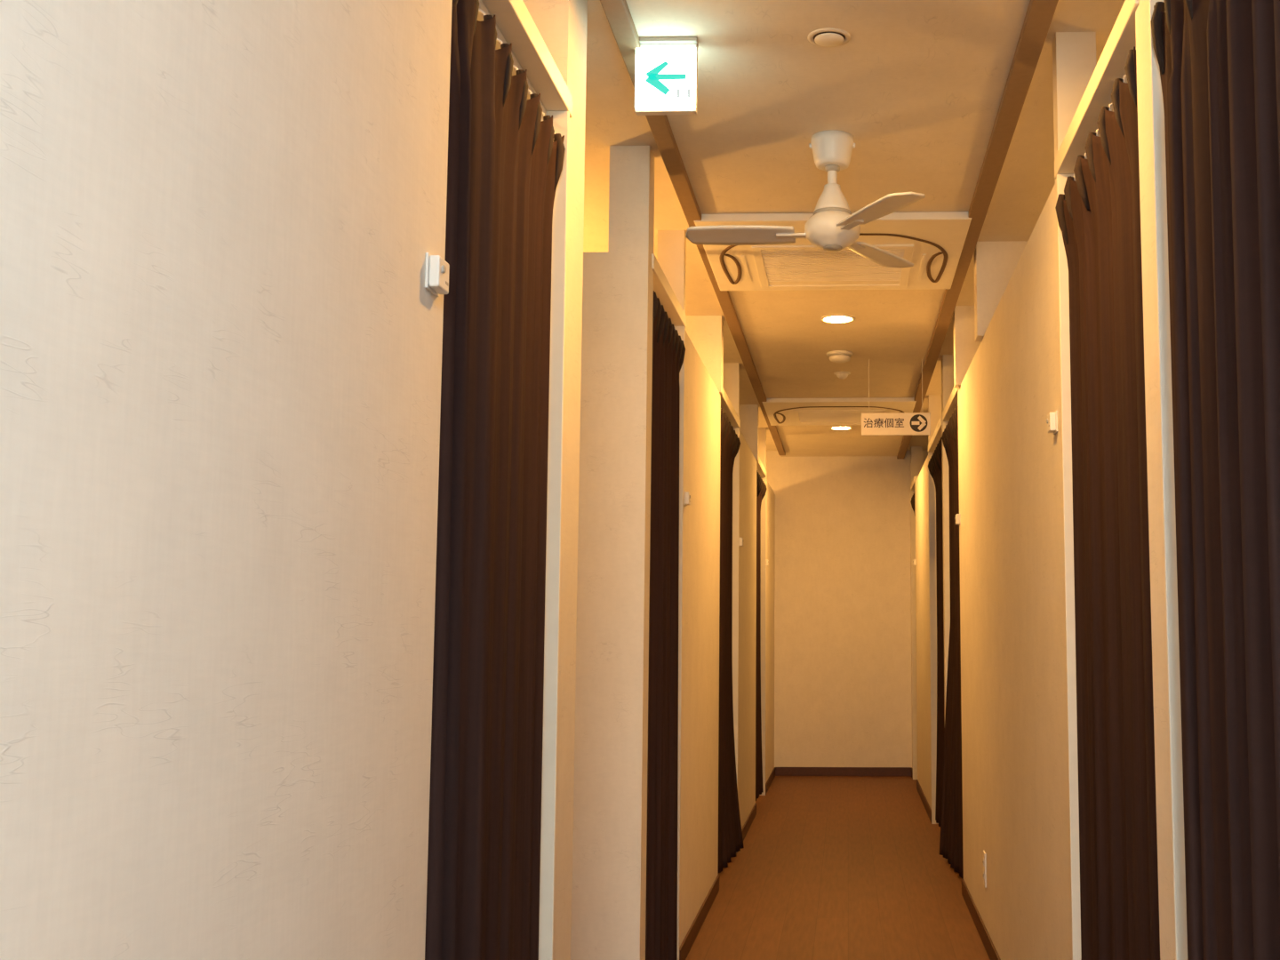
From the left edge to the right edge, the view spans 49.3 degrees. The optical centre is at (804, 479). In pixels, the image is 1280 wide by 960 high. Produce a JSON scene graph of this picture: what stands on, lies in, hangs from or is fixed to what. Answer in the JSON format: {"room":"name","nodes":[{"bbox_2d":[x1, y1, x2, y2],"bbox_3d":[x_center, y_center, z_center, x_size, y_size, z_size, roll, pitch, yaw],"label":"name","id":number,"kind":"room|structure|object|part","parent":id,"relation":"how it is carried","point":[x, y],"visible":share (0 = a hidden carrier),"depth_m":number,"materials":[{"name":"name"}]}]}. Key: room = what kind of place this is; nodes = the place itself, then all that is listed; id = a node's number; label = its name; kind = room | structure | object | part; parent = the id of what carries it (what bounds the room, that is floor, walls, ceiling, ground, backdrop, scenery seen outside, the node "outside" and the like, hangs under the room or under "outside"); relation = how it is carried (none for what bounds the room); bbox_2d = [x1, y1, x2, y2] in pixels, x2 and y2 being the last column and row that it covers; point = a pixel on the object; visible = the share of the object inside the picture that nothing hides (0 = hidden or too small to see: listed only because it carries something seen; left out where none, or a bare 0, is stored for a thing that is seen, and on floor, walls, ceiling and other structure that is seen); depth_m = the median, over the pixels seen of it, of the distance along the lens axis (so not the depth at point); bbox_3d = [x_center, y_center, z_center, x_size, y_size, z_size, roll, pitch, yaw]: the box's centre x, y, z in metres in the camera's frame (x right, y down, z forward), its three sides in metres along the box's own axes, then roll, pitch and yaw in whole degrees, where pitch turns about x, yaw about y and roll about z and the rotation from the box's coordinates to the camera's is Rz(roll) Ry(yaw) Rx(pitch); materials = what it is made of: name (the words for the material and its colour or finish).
{"room":"clinic corridor","nodes":[
{"label":"clinic corridor","id":0,"kind":"room"},
{"bbox_2d":[0,0,587,959],"bbox_3d":[-0.598,-0.131,-0.068,0.090,2.445,5.800,0,-6,2],"label":"wall","id":1,"kind":"structure","parent":0,"point":[221,329],"depth_m":1.23,"materials":[{"name":"beige paper"}]},
{"bbox_2d":[424,252,449,296],"bbox_3d":[-0.485,-0.272,1.827,0.021,0.048,0.053,0,-6,2],"label":"box","id":2,"kind":"object","parent":1,"relation":"attached to","point":[436,277],"visible":1,"depth_m":1.80,"materials":[{"name":"white plastic"}]},
{"bbox_3d":[-0.493,-0.272,1.827,0.004,0.048,0.053,0,-6,2],"label":"plate","id":3,"kind":"part","parent":2,"relation":"part of","materials":[{"name":"white plastic"}]},
{"bbox_2d":[482,0,572,959],"bbox_3d":[-0.522,0.261,2.222,0.095,2.155,0.840,0,-6,2],"label":"door frame","id":4,"kind":"structure","parent":1,"relation":"in","point":[514,20],"depth_m":2.60,"materials":[{"name":"beige paint"}]},
{"bbox_2d":[424,0,565,959],"bbox_3d":[-0.511,0.271,2.221,0.094,2.084,0.752,0,-6,2],"label":"door curtain","id":5,"kind":"object","parent":4,"relation":"hanging from","point":[505,164],"visible":0.93,"depth_m":2.19,"materials":[{"name":"brown fabric"}]},
{"bbox_3d":[-0.526,-0.755,2.331,0.018,0.022,0.748,0,-6,2],"label":"curtain rail","id":6,"kind":"part","parent":5,"relation":"part of","materials":[{"name":"white plastic"}]},
{"bbox_2d":[600,0,785,455],"bbox_3d":[-0.368,-0.897,3.730,0.048,0.022,13.200,0,-6,2],"label":"ceiling beam","id":7,"kind":"structure","parent":1,"relation":"attached to","point":[618,14],"depth_m":3.91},
{"bbox_2d":[570,145,655,959],"bbox_3d":[-1.307,0.285,3.814,1.750,2.445,0.100,0,-6,2],"label":"wall","id":8,"kind":"structure","parent":0,"point":[609,888],"depth_m":3.75,"materials":[{"name":"white paint"}]},
{"bbox_2d":[657,230,686,313],"bbox_3d":[-0.453,-0.681,4.696,0.090,0.335,0.049,0,-6,2],"label":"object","id":9,"kind":"structure","parent":0,"point":[671,244],"depth_m":4.68,"materials":[{"name":"beige paint"}]},
{"bbox_2d":[685,315,723,395],"bbox_3d":[-1.237,0.510,5.915,1.760,2.445,0.089,0,-6,2],"label":"wall","id":10,"kind":"structure","parent":0,"point":[706,332],"depth_m":5.96,"materials":[{"name":"beige paint"}]},
{"bbox_2d":[679,330,775,947],"bbox_3d":[-0.363,0.845,7.470,0.090,2.110,5.895,0,-6,2],"label":"wall","id":11,"kind":"structure","parent":0,"point":[699,821],"depth_m":5.43,"materials":[{"name":"beige paint"}]},
{"bbox_2d":[651,253,686,959],"bbox_3d":[-0.461,0.471,4.183,0.095,2.155,0.785,0,-6,2],"label":"door frame","id":12,"kind":"structure","parent":11,"relation":"in","point":[662,288],"depth_m":4.52,"materials":[{"name":"beige paint"}]},
{"bbox_2d":[645,290,685,959],"bbox_3d":[-0.443,0.481,4.182,0.078,2.084,0.697,0,-6,2],"label":"door curtain","id":13,"kind":"object","parent":12,"relation":"hanging from","point":[668,348],"visible":0.8,"depth_m":4.14,"materials":[{"name":"brown fabric"}]},
{"bbox_2d":[683,490,690,506],"bbox_3d":[-0.396,0.063,4.674,0.021,0.048,0.053,0,-6,2],"label":"box","id":14,"kind":"object","parent":11,"relation":"attached to","point":[686,494],"visible":1,"depth_m":4.65,"materials":[{"name":"white plastic"}]},
{"bbox_3d":[-0.404,0.063,4.675,0.004,0.048,0.053,0,-6,2],"label":"plate","id":15,"kind":"part","parent":14,"relation":"part of","materials":[{"name":"white plastic"}]},
{"bbox_2d":[679,874,719,959],"bbox_3d":[-0.383,1.622,5.121,0.008,0.065,1.360,0,-6,2],"label":"baseboard","id":16,"kind":"structure","parent":11,"relation":"attached to","point":[684,948],"depth_m":5.01,"materials":[{"name":"brown wood"}]},
{"bbox_2d":[720,389,740,852],"bbox_3d":[-0.392,0.709,6.411,0.095,2.155,1.050,0,-6,2],"label":"door frame","id":17,"kind":"structure","parent":11,"relation":"in","point":[727,407],"depth_m":6.90,"materials":[{"name":"beige paint"}]},
{"bbox_2d":[717,408,743,872],"bbox_3d":[-0.358,0.720,6.410,0.093,2.085,0.962,0,-6,2],"label":"door curtain","id":18,"kind":"object","parent":17,"relation":"hanging from","point":[730,834],"visible":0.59,"depth_m":6.53,"materials":[{"name":"brown fabric"}]},
{"bbox_2d":[723,363,739,418],"bbox_3d":[-0.379,-0.428,7.061,0.090,0.335,0.059,0,-6,2],"label":"post","id":19,"kind":"object","parent":11,"relation":"on","point":[731,372],"visible":0.5,"depth_m":7.04,"materials":[{"name":"beige paint"}]},
{"bbox_2d":[739,536,743,546],"bbox_3d":[-0.322,0.316,7.040,0.021,0.048,0.053,0,-6,2],"label":"box","id":20,"kind":"object","parent":11,"relation":"attached to","point":[740,539],"visible":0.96,"depth_m":7.02,"materials":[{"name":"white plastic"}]},
{"bbox_2d":[741,802,756,839],"bbox_3d":[-0.309,1.876,7.496,0.008,0.065,1.380,0,-6,2],"label":"baseboard","id":21,"kind":"structure","parent":11,"relation":"attached to","point":[753,812],"depth_m":7.55,"materials":[{"name":"brown wood"}]},
{"bbox_2d":[756,456,766,795],"bbox_3d":[-0.319,0.960,8.752,0.095,2.155,0.960,0,-6,2],"label":"door frame","id":22,"kind":"structure","parent":11,"relation":"in","point":[760,468],"depth_m":9.19,"materials":[{"name":"beige paint"}]},
{"bbox_2d":[755,470,767,800],"bbox_3d":[-0.300,0.970,8.751,0.067,2.084,0.872,0,-6,2],"label":"door curtain","id":23,"kind":"object","parent":22,"relation":"hanging from","point":[761,487],"visible":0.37,"depth_m":8.99,"materials":[{"name":"brown fabric"}]},
{"bbox_3d":[-0.305,0.996,8.747,0.056,2.033,0.869,0,-6,2],"label":"curtain panel","id":24,"kind":"part","parent":23,"relation":"part of","materials":[{"name":"brown fabric"}]},
{"bbox_2d":[758,428,766,470],"bbox_3d":[-0.308,-0.182,9.362,0.090,0.335,0.069,0,-6,2],"label":"post","id":25,"kind":"object","parent":11,"relation":"on","point":[762,432],"visible":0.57,"depth_m":9.33,"materials":[{"name":"beige paint"}]},
{"bbox_2d":[765,767,775,794],"bbox_3d":[-0.241,2.112,9.692,0.008,0.065,1.180,0,-6,2],"label":"baseboard","id":26,"kind":"structure","parent":11,"relation":"attached to","point":[772,776],"depth_m":9.62,"materials":[{"name":"brown wood"}]},
{"bbox_2d":[739,404,758,461],"bbox_3d":[-1.163,0.766,8.300,1.760,2.445,0.089,0,-6,2],"label":"wall","id":27,"kind":"structure","parent":0,"point":[748,413],"depth_m":8.35,"materials":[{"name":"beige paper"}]},
{"bbox_2d":[685,776,990,959],"bbox_3d":[0.117,1.535,3.630,4.800,0.080,13.750,0,-6,2],"label":"floor","id":28,"kind":"structure","parent":0,"point":[828,868],"depth_m":5.96,"materials":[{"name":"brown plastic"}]},
{"bbox_2d":[766,450,927,767],"bbox_3d":[0.325,0.996,10.448,4.600,2.445,0.100,0,-6,2],"label":"wall","id":29,"kind":"structure","parent":0,"point":[843,603],"depth_m":10.40,"materials":[{"name":"beige paint"}]},
{"bbox_2d":[775,767,911,775],"bbox_3d":[0.287,2.173,10.268,1.012,0.065,0.010,0,-6,2],"label":"baseboard","id":30,"kind":"structure","parent":29,"relation":"attached to","point":[779,771],"depth_m":10.26,"materials":[{"name":"brown wood"}]},
{"bbox_2d":[896,0,1058,458],"bbox_3d":[0.526,-0.886,3.827,0.054,0.022,13.450,0,-6,2],"label":"ceiling beam","id":31,"kind":"structure","parent":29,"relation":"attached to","point":[1039,15],"depth_m":3.73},
{"bbox_2d":[583,0,1125,456],"bbox_3d":[0.117,-0.953,3.897,4.800,0.125,13.750,0,-6,2],"label":"ceiling","id":32,"kind":"structure","parent":0,"point":[917,86],"depth_m":3.69,"materials":[{"name":"white paint"}]},
{"bbox_2d":[634,36,698,115],"bbox_3d":[-0.310,-0.896,3.062,0.146,0.166,0.044,0,-6,2],"label":"exit sign","id":33,"kind":"object","parent":32,"relation":"hanging from","point":[666,68],"visible":0.93,"depth_m":3.05,"materials":[{"name":"grey plastic"}]},
{"bbox_2d":[685,129,925,267],"bbox_3d":[-0.006,-0.761,3.664,0.620,0.307,0.699,0,-6,2],"label":"ceiling fan","id":34,"kind":"object","parent":32,"relation":"hanging from","point":[832,227],"visible":1,"depth_m":3.63,"materials":[{"name":"white metal"}]},
{"bbox_3d":[-0.171,-0.650,3.658,0.290,0.023,0.110,0,-6,4],"label":"blade","id":35,"kind":"part","parent":34,"relation":"part of","materials":[{"name":"white plastic"}]},
{"bbox_3d":[0.074,-0.748,3.660,0.100,0.078,0.100,0,-6,2],"label":"motor","id":36,"kind":"part","parent":34,"relation":"part of","materials":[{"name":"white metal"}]},
{"bbox_3d":[0.074,-0.802,3.666,0.025,0.075,0.025,0,-6,2],"label":"down rod","id":37,"kind":"part","parent":34,"relation":"part of","materials":[{"name":"white metal"}]},
{"bbox_3d":[0.204,-0.629,3.856,0.110,0.023,0.290,-4,-7,34],"label":"blade","id":38,"kind":"part","parent":34,"relation":"part of","materials":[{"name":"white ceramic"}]},
{"bbox_3d":[0.190,-0.674,3.434,0.110,0.023,0.290,3,-7,-26],"label":"blade","id":39,"kind":"part","parent":34,"relation":"part of","materials":[{"name":"white plastic"}]},
{"bbox_2d":[807,27,850,47],"bbox_3d":[0.055,-0.977,3.051,0.096,0.008,0.096,0,-6,2],"label":"sprinkler","id":40,"kind":"object","parent":32,"relation":"attached to","point":[828,36],"visible":1,"depth_m":3.04,"materials":[{"name":"beige plastic"}]},
{"bbox_3d":[0.055,-0.975,3.051,0.066,0.004,0.066,0,-6,2],"label":"plate","id":41,"kind":"part","parent":40,"relation":"part of","materials":[{"name":"beige metal"}]},
{"bbox_2d":[693,211,971,290],"bbox_3d":[0.102,-0.779,4.787,0.876,0.032,0.905,0,-6,2],"label":"air conditioner","id":42,"kind":"object","parent":32,"relation":"attached to","point":[932,241],"visible":0.8,"depth_m":4.75,"materials":[{"name":"white plastic"}]},
{"bbox_3d":[0.103,-0.755,4.895,0.545,0.008,0.560,0,-6,2],"label":"grille frame","id":43,"kind":"part","parent":42,"relation":"part of","materials":[{"name":"white plastic"}]},
{"bbox_2d":[760,248,904,285],"bbox_3d":[0.103,-0.755,4.895,0.485,0.006,0.500,0,-6,2],"label":"grille","id":44,"kind":"object","parent":42,"relation":"attached to","point":[779,267],"depth_m":4.91,"materials":[{"name":"white plastic"}]},
{"bbox_2d":[820,314,855,323],"bbox_3d":[0.141,-0.680,5.824,0.148,0.008,0.148,0,-6,2],"label":"recessed light","id":45,"kind":"object","parent":32,"relation":"in","point":[830,318],"visible":1,"depth_m":5.81,"materials":[{"name":"white plastic"}]},
{"bbox_2d":[762,397,916,425],"bbox_3d":[0.211,-0.404,8.285,0.876,0.032,0.905,0,-6,2],"label":"air conditioner","id":46,"kind":"object","parent":32,"relation":"attached to","point":[780,412],"visible":0.72,"depth_m":8.06,"materials":[{"name":"white plastic"}]},
{"bbox_2d":[798,411,879,423],"bbox_3d":[0.212,-0.380,8.393,0.485,0.006,0.500,0,-6,2],"label":"grille","id":47,"kind":"object","parent":46,"relation":"attached to","point":[804,417],"depth_m":8.37,"materials":[{"name":"white plastic"}]},
{"bbox_3d":[0.212,-0.380,8.393,0.545,0.008,0.560,0,-6,2],"label":"grille frame","id":48,"kind":"part","parent":46,"relation":"part of","materials":[{"name":"white plastic"}]},
{"bbox_2d":[826,350,852,362],"bbox_3d":[0.168,-0.583,6.557,0.124,0.045,0.124,0,-6,2],"label":"smoke detector","id":49,"kind":"object","parent":32,"relation":"attached to","point":[836,356],"visible":1,"depth_m":6.52,"materials":[{"name":"white plastic"}]},
{"bbox_2d":[830,425,852,430],"bbox_3d":[0.240,-0.339,9.004,0.148,0.008,0.148,0,-6,2],"label":"recessed light","id":50,"kind":"object","parent":32,"relation":"in","point":[836,428],"visible":1,"depth_m":9.00,"materials":[{"name":"white plastic"}]},
{"bbox_2d":[833,371,850,379],"bbox_3d":[0.194,-0.533,7.074,0.084,0.033,0.084,0,-6,2],"label":"ceiling sensor","id":51,"kind":"object","parent":32,"relation":"attached to","point":[842,375],"visible":1,"depth_m":7.05,"materials":[{"name":"white plastic"}]},
{"bbox_2d":[861,359,930,435],"bbox_3d":[0.443,-0.403,6.689,0.336,0.375,0.010,0,-6,2],"label":"sign","id":52,"kind":"object","parent":32,"relation":"hanging from","point":[892,423],"visible":1,"depth_m":6.67,"materials":[{"name":"white plastic"}]},
{"bbox_2d":[953,305,981,387],"bbox_3d":[1.555,-0.564,5.788,1.844,0.335,0.080,0,-6,2],"label":"wall","id":53,"kind":"structure","parent":0,"point":[965,347],"depth_m":5.78,"materials":[{"name":"beige paint"}]},
{"bbox_2d":[973,240,1027,341],"bbox_3d":[1.525,0.382,4.721,1.844,2.445,0.100,0,-6,2],"label":"wall","id":54,"kind":"structure","parent":0,"point":[995,262],"depth_m":4.82,"materials":[{"name":"white paint"}]},
{"bbox_2d":[910,0,1174,959],"bbox_3d":[0.717,0.543,6.221,0.090,2.445,8.375,0,-6,2],"label":"wall","id":55,"kind":"structure","parent":0,"point":[1015,763],"depth_m":3.75,"materials":[{"name":"beige paint"}]},
{"bbox_2d":[910,476,918,779],"bbox_3d":[0.827,1.078,9.850,0.095,2.155,0.640,0,-6,2],"label":"door frame","id":56,"kind":"structure","parent":55,"relation":"in","point":[912,485],"depth_m":10.12,"materials":[{"name":"beige paint"}]},
{"bbox_2d":[910,492,915,516],"bbox_3d":[0.810,1.088,9.851,0.064,2.084,0.551,0,-6,2],"label":"door curtain","id":57,"kind":"object","parent":56,"relation":"hanging from","point":[913,499],"visible":0.03,"depth_m":10.01,"materials":[{"name":"brown fabric"}]},
{"bbox_2d":[910,446,922,482],"bbox_3d":[0.840,-0.082,10.297,0.090,0.335,0.059,0,-6,2],"label":"post","id":58,"kind":"object","parent":55,"relation":"on","point":[916,452],"visible":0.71,"depth_m":10.27,"materials":[{"name":"beige paint"}]},
{"bbox_2d":[916,779,931,823],"bbox_3d":[0.746,1.996,8.617,0.008,0.065,1.660,0,-6,2],"label":"baseboard","id":59,"kind":"structure","parent":55,"relation":"attached to","point":[923,797],"depth_m":8.52,"materials":[{"name":"brown wood"}]},
{"bbox_2d":[928,395,941,442],"bbox_3d":[0.770,-0.323,8.041,0.090,0.335,0.059,0,-6,2],"label":"post","id":60,"kind":"object","parent":55,"relation":"on","point":[934,402],"visible":0.5,"depth_m":8.02,"materials":[{"name":"beige paint"}]},
{"bbox_2d":[928,416,942,823],"bbox_3d":[0.749,0.811,7.361,0.095,2.155,1.110,0,-6,2],"label":"door frame","id":61,"kind":"structure","parent":55,"relation":"in","point":[936,436],"depth_m":7.87,"materials":[{"name":"beige paint"}]},
{"bbox_2d":[928,437,944,826],"bbox_3d":[0.730,0.821,7.361,0.067,2.084,1.022,0,-6,2],"label":"door curtain","id":62,"kind":"object","parent":61,"relation":"hanging from","point":[935,463],"visible":0.41,"depth_m":7.59,"materials":[{"name":"brown fabric"}]},
{"bbox_3d":[0.735,0.847,7.357,0.056,2.033,1.019,0,-6,2],"label":"curtain panel","id":63,"kind":"part","parent":62,"relation":"part of","materials":[{"name":"brown fabric"}]},
{"bbox_2d":[942,386,959,697],"bbox_3d":[0.715,0.693,6.258,0.095,2.155,0.930,0,-6,2],"label":"door frame","id":64,"kind":"structure","parent":55,"relation":"in","point":[952,402],"depth_m":6.71,"materials":[{"name":"beige paint"}]},
{"bbox_2d":[939,405,963,878],"bbox_3d":[0.694,0.703,6.259,0.098,2.085,0.842,0,-6,0],"label":"door curtain","id":65,"kind":"object","parent":64,"relation":"hanging from","point":[951,819],"visible":0.6,"depth_m":6.35,"materials":[{"name":"brown fabric"}]},
{"bbox_2d":[954,513,960,525],"bbox_3d":[0.648,0.167,5.828,0.021,0.048,0.053,0,-6,2],"label":"box","id":66,"kind":"object","parent":55,"relation":"attached to","point":[957,517],"visible":1,"depth_m":5.80,"materials":[{"name":"white plastic"}]},
{"bbox_2d":[961,879,1000,959],"bbox_3d":[0.612,1.534,4.299,0.008,0.065,2.830,0,-6,2],"label":"baseboard","id":67,"kind":"structure","parent":55,"relation":"attached to","point":[992,953],"depth_m":4.94,"materials":[{"name":"brown wood"}]},
{"bbox_2d":[982,850,986,887],"bbox_3d":[0.626,1.353,4.796,0.008,0.116,0.070,0,-6,2],"label":"wall outlet","id":68,"kind":"object","parent":55,"relation":"attached to","point":[984,852],"visible":1,"depth_m":4.77,"materials":[{"name":"white plastic"}]},
{"bbox_2d":[1046,410,1057,434],"bbox_3d":[0.564,-0.131,3.146,0.021,0.048,0.053,0,-6,2],"label":"box","id":69,"kind":"object","parent":55,"relation":"attached to","point":[1052,420],"visible":1,"depth_m":3.12,"materials":[{"name":"white plastic"}]},
{"bbox_3d":[0.573,-0.131,3.146,0.004,0.048,0.053,0,-6,2],"label":"plate","id":70,"kind":"part","parent":69,"relation":"part of","materials":[{"name":"white plastic"}]},
{"bbox_2d":[1052,32,1096,182],"bbox_3d":[0.617,-0.848,3.141,0.090,0.335,0.059,0,-6,2],"label":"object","id":71,"kind":"structure","parent":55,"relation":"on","point":[1074,53],"depth_m":3.12,"materials":[{"name":"beige paint"}]},
{"bbox_2d":[1054,0,1138,959],"bbox_3d":[0.600,0.298,2.573,0.095,2.155,0.885,0,-6,2],"label":"door frame","id":72,"kind":"structure","parent":55,"relation":"in","point":[1110,66],"depth_m":2.95,"materials":[{"name":"beige paint"}]},
{"bbox_2d":[1055,46,1159,959],"bbox_3d":[0.579,0.309,2.574,0.067,2.084,0.796,0,-6,2],"label":"door curtain","id":73,"kind":"object","parent":72,"relation":"hanging from","point":[1099,212],"visible":0.91,"depth_m":2.56,"materials":[{"name":"brown fabric"}]},
{"bbox_3d":[0.604,-0.717,2.682,0.018,0.022,0.793,0,-6,2],"label":"curtain rail","id":74,"kind":"part","parent":73,"relation":"part of","materials":[{"name":"white plastic"}]},
{"bbox_2d":[1148,0,1187,959],"bbox_3d":[0.571,0.198,1.634,0.095,2.155,0.885,0,-6,2],"label":"door frame","id":75,"kind":"structure","parent":55,"relation":"in","point":[1157,112],"depth_m":2.06,"materials":[{"name":"beige paint"}]},
{"bbox_2d":[1150,0,1279,959],"bbox_3d":[0.547,0.208,1.634,0.073,2.084,0.797,0,-6,2],"label":"door curtain","id":76,"kind":"object","parent":75,"relation":"hanging from","point":[1219,60],"visible":1,"depth_m":1.74,"materials":[{"name":"brown fabric"}]}
]}

